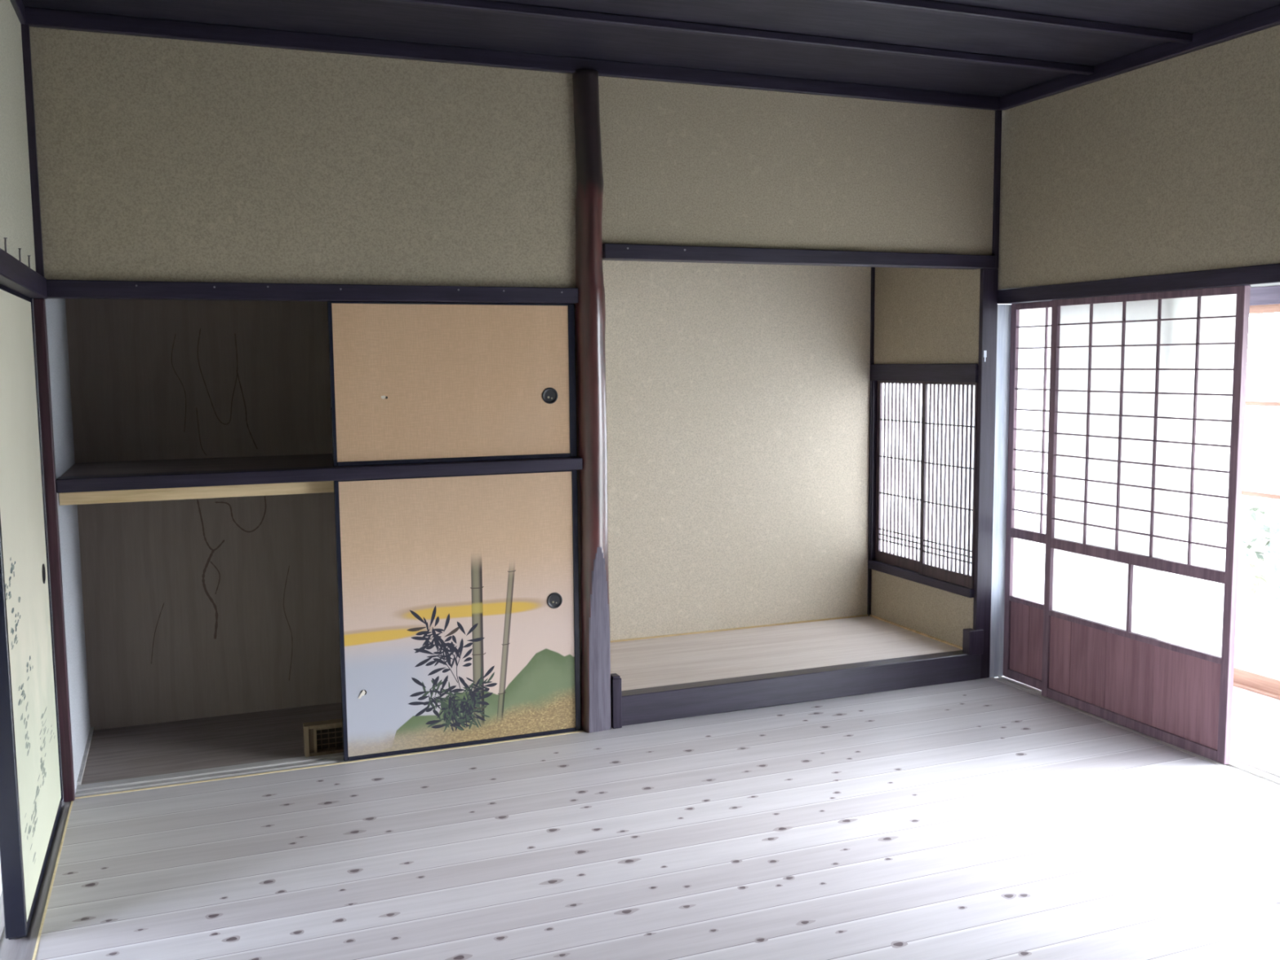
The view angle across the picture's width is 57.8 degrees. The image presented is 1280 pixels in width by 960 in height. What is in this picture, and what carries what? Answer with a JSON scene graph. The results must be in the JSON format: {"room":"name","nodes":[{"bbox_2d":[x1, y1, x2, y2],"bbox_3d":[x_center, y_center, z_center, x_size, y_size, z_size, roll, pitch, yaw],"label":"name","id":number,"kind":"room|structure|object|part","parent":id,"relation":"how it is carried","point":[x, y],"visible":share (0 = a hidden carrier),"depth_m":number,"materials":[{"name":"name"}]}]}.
{"room":"traditional dwelling","nodes":[
{"label":"traditional dwelling","id":0,"kind":"room"},
{"bbox_2d":[0,863,2,895],"bbox_3d":[-1.848,1.419,1.005,1.770,0.056,5.600,-3,6,-21],"label":"floor","id":1,"kind":"structure","parent":0,"point":[1,887],"depth_m":3.33,"materials":[{"name":"white"}]},
{"bbox_2d":[0,0,90,800],"bbox_3d":[-1.101,0.018,1.599,0.080,2.650,6.400,-3,6,-21],"label":"wall","id":2,"kind":"structure","parent":0,"point":[55,308],"depth_m":3.95,"materials":[{"name":"paint"}]},
{"bbox_2d":[3,237,7,251],"bbox_3d":[-1.631,-0.599,2.979,0.008,0.047,0.008,0,6,1],"label":"nail","id":3,"kind":"object","parent":2,"relation":"attached to","point":[5,240],"visible":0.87,"depth_m":2.98,"materials":[{"name":"metal"}]},
{"bbox_2d":[9,0,25,24],"bbox_3d":[-0.949,-1.229,1.105,0.036,0.055,5.600,-3,6,-21],"label":"trim","id":4,"kind":"structure","parent":2,"relation":"attached to","point":[18,6],"depth_m":3.59,"materials":[{"name":"brown wood"}]},
{"bbox_2d":[17,248,21,262],"bbox_3d":[-1.738,-0.625,3.247,0.008,0.047,0.008,0,6,1],"label":"nail","id":5,"kind":"object","parent":2,"relation":"attached to","point":[20,257],"visible":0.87,"depth_m":3.25,"materials":[{"name":"metal"}]},
{"bbox_2d":[0,248,48,298],"bbox_3d":[-0.961,-0.371,1.184,0.112,0.067,5.600,-3,6,-21],"label":"trim","id":6,"kind":"structure","parent":2,"relation":"attached to","point":[15,275],"depth_m":3.20,"materials":[{"name":"brown wood"}]},
{"bbox_2d":[27,255,31,267],"bbox_3d":[-1.819,-0.645,3.451,0.008,0.047,0.008,0,6,1],"label":"nail","id":7,"kind":"object","parent":2,"relation":"attached to","point":[28,255],"visible":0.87,"depth_m":3.45,"materials":[{"name":"metal"}]},
{"bbox_2d":[0,284,62,939],"bbox_3d":[-1.794,0.299,3.355,0.048,1.690,1.019,-3,6,-21],"label":"sliding door","id":8,"kind":"structure","parent":2,"relation":"in","point":[31,791],"depth_m":3.23,"materials":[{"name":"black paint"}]},
{"bbox_3d":[-1.913,0.301,3.718,0.004,0.064,0.064,-3,6,-21],"label":"door pull","id":9,"kind":"part","parent":8,"relation":"part of","materials":[{"name":"metal"}]},
{"bbox_2d":[21,23,44,276],"bbox_3d":[-1.966,-1.057,3.746,0.026,0.800,0.022,-3,6,-21],"label":"trim","id":10,"kind":"structure","parent":2,"relation":"attached to","point":[25,34],"depth_m":3.74,"materials":[{"name":"brown wood"}]},
{"bbox_2d":[0,800,71,959],"bbox_3d":[-0.968,1.359,1.350,0.124,0.030,5.600,-3,6,-21],"label":"trim","id":11,"kind":"structure","parent":2,"relation":"attached to","point":[23,948],"depth_m":3.13,"materials":[{"name":"black wood"}]},
{"bbox_2d":[31,800,73,959],"bbox_3d":[-0.905,1.351,1.368,0.006,0.022,5.588,-3,6,-21],"label":"trim","id":12,"kind":"structure","parent":2,"relation":"attached to","point":[71,804],"depth_m":3.28,"materials":[{"name":"brown wood"}]},
{"bbox_2d":[32,298,75,802],"bbox_3d":[-1.950,0.250,3.859,0.034,1.690,0.034,-3,6,-21],"label":"trim","id":13,"kind":"structure","parent":2,"relation":"attached to","point":[39,304],"depth_m":3.84,"materials":[{"name":"brown wood"}]},
{"bbox_2d":[76,727,93,785],"bbox_3d":[-2.103,1.041,4.396,0.012,0.014,0.670,-3,6,-21],"label":"trim","id":14,"kind":"structure","parent":2,"relation":"attached to","point":[91,729],"depth_m":4.34,"materials":[{"name":"grey wood"}]},
{"bbox_2d":[75,729,581,797],"bbox_3d":[-1.096,1.055,4.366,1.860,0.030,0.130,-3,6,-21],"label":"trim","id":15,"kind":"structure","parent":2,"relation":"attached to","point":[126,784],"depth_m":4.20,"materials":[{"name":"grey wood"}]},
{"bbox_2d":[75,730,584,799],"bbox_3d":[-1.070,1.056,4.300,1.860,0.022,0.012,-3,6,-21],"label":"trim","id":16,"kind":"structure","parent":2,"relation":"attached to","point":[580,731],"depth_m":4.25,"materials":[{"name":"brown wood"}]},
{"bbox_2d":[373,0,1093,75],"bbox_3d":[0.022,-1.532,3.884,3.862,0.030,0.032,-3,6,-21],"label":"trim","id":17,"kind":"structure","parent":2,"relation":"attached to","point":[485,6],"depth_m":4.00,"materials":[{"name":"brown wood"}]},
{"bbox_2d":[829,0,1192,44],"bbox_3d":[0.199,-1.488,3.440,3.862,0.030,0.032,-3,6,-21],"label":"trim","id":18,"kind":"structure","parent":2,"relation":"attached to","point":[925,6],"depth_m":3.86,"materials":[{"name":"brown wood"}]},
{"bbox_2d":[65,298,341,730],"bbox_3d":[-1.369,0.061,4.976,1.910,1.890,0.041,-3,6,-21],"label":"wall","id":19,"kind":"structure","parent":0,"point":[208,607],"depth_m":4.79,"materials":[{"name":"brown wood"}]},
{"bbox_2d":[58,453,577,505],"bbox_3d":[-1.243,-0.033,4.604,1.856,0.090,0.722,-3,6,-21],"label":"closet shelf","id":20,"kind":"object","parent":19,"relation":"attached to","point":[110,468],"visible":0.36,"depth_m":4.22,"materials":[{"name":"brown wood"}]},
{"bbox_2d":[80,702,342,784],"bbox_3d":[-1.248,1.019,4.745,1.860,0.028,0.690,-3,6,-21],"label":"floor","id":21,"kind":"structure","parent":0,"point":[131,752],"depth_m":4.53,"materials":[{"name":"grey wood"}]},
{"bbox_2d":[302,718,342,757],"bbox_3d":[-1.133,0.975,4.425,0.290,0.118,0.050,-3,6,-21],"label":"vent box","id":22,"kind":"object","parent":21,"relation":"on","point":[320,737],"visible":0.51,"depth_m":4.39,"materials":[{"name":"brown wood"}]},
{"bbox_3d":[-1.133,0.975,4.424,0.258,0.094,0.041,-3,6,-21],"label":"frame","id":23,"kind":"part","parent":22,"relation":"part of","materials":[{"name":"brown wood"}]},
{"bbox_2d":[316,728,342,751],"bbox_3d":[-1.126,0.980,4.422,0.212,0.085,0.005,-3,6,-21],"label":"grille","id":24,"kind":"object","parent":22,"relation":"attached to","point":[327,739],"depth_m":4.41,"materials":[{"name":"brown wood"}]},
{"bbox_2d":[29,26,995,288],"bbox_3d":[-0.204,-1.173,4.473,3.800,0.875,0.048,-3,6,-21],"label":"wall","id":25,"kind":"structure","parent":0,"point":[159,159],"depth_m":4.23,"materials":[{"name":"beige paint"}]},
{"bbox_2d":[46,279,577,303],"bbox_3d":[-1.107,-0.670,4.148,1.838,0.057,0.095,-3,6,-21],"label":"trim","id":26,"kind":"structure","parent":25,"relation":"attached to","point":[55,289],"depth_m":4.07,"materials":[{"name":"brown wood"}]},
{"bbox_2d":[22,6,1002,111],"bbox_3d":[-0.190,-1.570,4.405,3.852,0.055,0.032,-3,6,-21],"label":"trim","id":27,"kind":"structure","parent":25,"relation":"attached to","point":[34,16],"depth_m":4.22,"materials":[{"name":"brown wood"}]},
{"bbox_2d":[602,243,995,269],"bbox_3d":[0.708,-0.932,4.851,1.850,0.057,0.094,-3,6,-21],"label":"trim","id":28,"kind":"structure","parent":25,"relation":"attached to","point":[611,251],"depth_m":4.78,"materials":[{"name":"brown wood"}]},
{"bbox_2d":[973,110,1001,679],"bbox_3d":[1.557,-0.358,5.245,0.084,2.557,0.066,-3,6,-21],"label":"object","id":29,"kind":"structure","parent":25,"relation":"attached to","point":[988,286],"depth_m":5.23,"materials":[{"name":"brown wood"}]},
{"bbox_2d":[989,303,1011,677],"bbox_3d":[1.639,0.059,5.338,0.097,1.718,0.089,-3,6,-21],"label":"trim","id":30,"kind":"structure","parent":25,"relation":"attached to","point":[1004,311],"depth_m":5.29,"materials":[{"name":"grey wood"}]},
{"bbox_2d":[574,303,581,708],"bbox_3d":[-0.342,0.053,4.963,0.070,1.890,0.820,-3,6,-21],"label":"wall","id":31,"kind":"structure","parent":0,"point":[578,481],"depth_m":4.63,"materials":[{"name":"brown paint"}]},
{"bbox_2d":[333,470,581,761],"bbox_3d":[-0.677,0.502,4.432,0.929,1.050,0.026,-3,6,-21],"label":"sliding door","id":32,"kind":"structure","parent":31,"relation":"in","point":[458,595],"depth_m":4.42,"materials":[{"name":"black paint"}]},
{"bbox_3d":[-0.335,0.474,4.555,0.063,0.063,0.004,-3,6,-21],"label":"door pull","id":33,"kind":"part","parent":32,"relation":"part of","materials":[{"name":"black metal"}]},
{"bbox_2d":[22,0,1279,97],"bbox_3d":[0.055,-1.328,1.528,5.860,0.038,5.660,-3,6,-21],"label":"ceiling","id":34,"kind":"structure","parent":0,"point":[366,19],"depth_m":4.00,"materials":[{"name":"black wood"}]},
{"bbox_2d":[35,677,1279,959],"bbox_3d":[0.856,1.265,2.116,3.825,0.031,5.690,-3,6,-21],"label":"floor","id":35,"kind":"structure","parent":0,"point":[988,819],"depth_m":3.50,"materials":[{"name":"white wood"}]},
{"bbox_2d":[572,69,611,733],"bbox_3d":[-0.189,-0.275,4.540,0.125,2.565,0.122,-3,6,-21],"label":"post","id":36,"kind":"object","parent":35,"relation":"on","point":[590,308],"visible":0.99,"depth_m":4.50,"materials":[{"name":"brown polished dark reddish wood"}]},
{"bbox_2d":[55,457,582,493],"bbox_3d":[-1.097,-0.025,4.218,1.841,0.046,0.099,-3,6,-21],"label":"rail","id":37,"kind":"object","parent":36,"relation":"attached to","point":[318,473],"visible":0.9,"depth_m":4.13,"materials":[{"name":"brown wood"}]},
{"bbox_2d":[327,301,577,466],"bbox_3d":[-0.685,-0.366,4.345,0.929,0.594,0.024,-3,6,-21],"label":"sliding door","id":38,"kind":"structure","parent":37,"relation":"on","point":[411,382],"depth_m":4.33,"materials":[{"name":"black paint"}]},
{"bbox_3d":[-0.347,-0.325,4.472,0.063,0.063,0.004,-3,6,-21],"label":"door pull","id":39,"kind":"part","parent":38,"relation":"part of","materials":[{"name":"black metal"}]},
{"bbox_2d":[610,673,622,728],"bbox_3d":[-0.101,0.892,4.679,0.038,0.214,0.056,-3,6,-21],"label":"block","id":40,"kind":"object","parent":35,"relation":"on","point":[615,680],"visible":0.82,"depth_m":4.65,"materials":[{"name":"brown wood"}]},
{"bbox_2d":[991,675,1279,788],"bbox_3d":[2.715,1.184,2.801,0.141,0.040,5.600,-3,6,-21],"label":"trim","id":41,"kind":"structure","parent":35,"relation":"on","point":[1256,771],"depth_m":4.24,"materials":[{"name":"white wood"}]},
{"bbox_2d":[1002,301,1052,689],"bbox_3d":[1.869,0.102,4.864,0.028,1.712,0.960,-3,6,-21],"label":"screen","id":42,"kind":"object","parent":41,"relation":"on","point":[1030,322],"visible":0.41,"depth_m":5.20,"materials":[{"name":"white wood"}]},
{"bbox_3d":[1.876,0.934,4.947,0.025,0.040,0.892,-3,6,-21],"label":"rail","id":43,"kind":"part","parent":42,"relation":"part of","materials":[{"name":"brown wood"}]},
{"bbox_3d":[1.873,0.582,4.912,0.025,0.023,0.892,-3,6,-21],"label":"rail","id":44,"kind":"part","parent":42,"relation":"part of","materials":[{"name":"brown wood"}]},
{"bbox_3d":[1.870,0.279,4.881,0.025,0.043,0.892,-3,6,-21],"label":"rail","id":45,"kind":"part","parent":42,"relation":"part of","materials":[{"name":"brown wood"}]},
{"bbox_3d":[1.861,-0.736,4.778,0.025,0.026,0.892,-3,6,-21],"label":"rail","id":46,"kind":"part","parent":42,"relation":"part of","materials":[{"name":"brown wood"}]},
{"bbox_2d":[1041,285,1250,764],"bbox_3d":[1.939,0.134,4.548,0.028,1.712,0.960,-3,6,-21],"label":"screen","id":47,"kind":"object","parent":41,"relation":"on","point":[1147,396],"visible":1,"depth_m":4.48,"materials":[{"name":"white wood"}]},
{"bbox_3d":[1.946,0.965,4.631,0.025,0.040,0.892,-3,6,-21],"label":"rail","id":48,"kind":"part","parent":47,"relation":"part of","materials":[{"name":"brown wood"}]},
{"bbox_3d":[1.943,0.614,4.596,0.025,0.023,0.892,-3,6,-21],"label":"rail","id":49,"kind":"part","parent":47,"relation":"part of","materials":[{"name":"brown wood"}]},
{"bbox_3d":[1.940,0.310,4.565,0.025,0.043,0.892,-3,6,-21],"label":"rail","id":50,"kind":"part","parent":47,"relation":"part of","materials":[{"name":"brown wood"}]},
{"bbox_3d":[1.931,-0.705,4.462,0.025,0.026,0.892,-3,6,-21],"label":"rail","id":51,"kind":"part","parent":47,"relation":"part of","materials":[{"name":"brown wood"}]},
{"bbox_2d":[602,260,871,640],"bbox_3d":[0.398,-0.364,5.736,1.910,2.310,0.060,-3,6,-21],"label":"wall","id":52,"kind":"structure","parent":0,"point":[738,394],"depth_m":5.75,"materials":[{"name":"paint"}]},
{"bbox_2d":[610,614,868,642],"bbox_3d":[0.382,0.755,5.801,1.777,0.007,0.010,-3,6,-21],"label":"trim","id":53,"kind":"structure","parent":52,"relation":"attached to","point":[860,615],"depth_m":5.84,"materials":[{"name":"brown wood"}]},
{"bbox_2d":[866,266,875,616],"bbox_3d":[1.202,-0.395,6.013,0.014,2.238,0.015,-3,6,-21],"label":"trim","id":54,"kind":"structure","parent":52,"relation":"attached to","point":[873,268],"depth_m":6.02,"materials":[{"name":"brown wood"}]},
{"bbox_2d":[610,616,961,690],"bbox_3d":[0.518,0.810,5.440,1.810,0.032,0.830,-3,6,-21],"label":"floor","id":55,"kind":"structure","parent":0,"point":[640,664],"depth_m":5.41,"materials":[{"name":"beige wood"}]},
{"bbox_2d":[871,266,980,647],"bbox_3d":[1.391,-0.362,5.635,0.058,2.310,0.860,-3,6,-21],"label":"wall","id":56,"kind":"structure","parent":0,"point":[922,316],"depth_m":5.59,"materials":[{"name":"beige paint"}]},
{"bbox_2d":[610,649,980,725],"bbox_3d":[0.706,0.894,5.034,1.825,0.124,0.078,-3,6,-21],"label":"sill","id":57,"kind":"structure","parent":56,"relation":"attached to","point":[663,703],"depth_m":4.98,"materials":[{"name":"black wood"}]},
{"bbox_2d":[962,628,983,655],"bbox_3d":[1.532,0.743,5.328,0.078,0.114,0.052,-3,6,-21],"label":"block","id":58,"kind":"object","parent":57,"relation":"on","point":[972,639],"visible":1,"depth_m":5.30,"materials":[{"name":"brown wood"}]},
{"bbox_2d":[869,614,962,649],"bbox_3d":[1.375,0.753,5.725,0.012,0.008,0.858,-3,6,-21],"label":"trim","id":59,"kind":"structure","parent":56,"relation":"attached to","point":[871,615],"depth_m":5.72,"materials":[{"name":"brown wood"}]},
{"bbox_2d":[867,363,978,597],"bbox_3d":[1.385,-0.031,5.664,0.078,1.069,0.857,-3,6,-21],"label":"window","id":60,"kind":"structure","parent":56,"relation":"in","point":[962,372],"depth_m":5.71,"materials":[{"name":"brown wood"}]},
{"bbox_2d":[875,380,922,572],"bbox_3d":[1.324,-0.027,5.839,0.020,0.942,0.450,-3,6,-21],"label":"lattice screen","id":61,"kind":"object","parent":60,"relation":"attached to","point":[899,403],"visible":0.89,"depth_m":5.87,"materials":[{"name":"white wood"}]},
{"bbox_2d":[919,381,977,588],"bbox_3d":[1.453,0.011,5.457,0.020,0.942,0.415,-3,6,-21],"label":"lattice screen","id":62,"kind":"object","parent":60,"relation":"attached to","point":[948,439],"visible":1,"depth_m":5.45,"materials":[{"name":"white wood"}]},
{"bbox_2d":[997,24,1279,289],"bbox_3d":[2.673,-1.019,2.601,0.096,0.855,5.660,-3,6,-21],"label":"wall","id":63,"kind":"structure","parent":0,"point":[1171,166],"depth_m":4.36,"materials":[{"name":"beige paint"}]},
{"bbox_2d":[997,262,1279,304],"bbox_3d":[2.691,-0.570,2.620,0.130,0.063,5.600,-3,6,-21],"label":"trim","id":64,"kind":"structure","parent":63,"relation":"attached to","point":[1261,275],"depth_m":4.37,"materials":[{"name":"brown wood"}]},
{"bbox_2d":[999,4,1279,110],"bbox_3d":[2.625,-1.404,2.512,0.038,0.055,5.600,-3,6,-21],"label":"trim","id":65,"kind":"structure","parent":63,"relation":"attached to","point":[1270,17],"depth_m":4.31,"materials":[{"name":"brown wood"}]},
{"bbox_2d":[1230,686,1279,772],"bbox_3d":[3.165,1.167,3.032,0.865,0.038,5.700,-3,6,-21],"label":"floor","id":66,"kind":"structure","parent":0,"point":[1255,717],"depth_m":4.63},
{"bbox_2d":[1233,682,1279,700],"bbox_3d":[3.548,1.143,3.183,0.100,0.050,5.700,-3,6,-21],"label":"trim","id":67,"kind":"structure","parent":66,"relation":"on","point":[1235,684],"depth_m":5.12,"materials":[{"name":"brown wood"}]},
{"bbox_2d":[1233,303,1279,695],"bbox_3d":[2.837,0.108,4.830,0.034,1.690,0.940,-3,6,-21],"label":"door","id":68,"kind":"structure","parent":67,"relation":"on","point":[1256,680],"depth_m":5.09,"materials":[{"name":"brown wood"}]},
{"bbox_3d":[2.844,0.916,4.912,0.034,0.065,0.870,-3,6,-21],"label":"rail","id":69,"kind":"part","parent":68,"relation":"part of","materials":[{"name":"brown wood"}]},
{"bbox_3d":[2.838,0.108,4.831,0.032,1.690,0.940,-3,6,-21],"label":"frame","id":70,"kind":"part","parent":68,"relation":"part of","materials":[{"name":"brown wood"}]},
{"bbox_3d":[3.540,-0.904,2.947,0.060,0.530,5.640,-3,6,-21],"label":"wall","id":71,"kind":"structure","parent":0,"visible":0},
{"bbox_2d":[1249,284,1279,305],"bbox_3d":[3.537,-0.603,3.008,0.090,0.078,5.700,-3,6,-21],"label":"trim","id":72,"kind":"structure","parent":71,"relation":"attached to","point":[1270,295],"depth_m":5.00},
{"label":"outside","id":73,"kind":"structure","parent":0,"visible":0},
{"bbox_2d":[1234,422,1279,678],"bbox_3d":[15.209,0.968,8.082,25.100,0.100,45.000,-3,6,-21],"label":"ground","id":74,"kind":"structure","parent":73,"point":[1257,640],"depth_m":10.72,"materials":[{"name":"white"}]},
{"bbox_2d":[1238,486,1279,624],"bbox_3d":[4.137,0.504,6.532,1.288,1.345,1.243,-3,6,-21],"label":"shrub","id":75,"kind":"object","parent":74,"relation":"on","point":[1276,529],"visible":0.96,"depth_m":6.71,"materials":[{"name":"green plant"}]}
]}

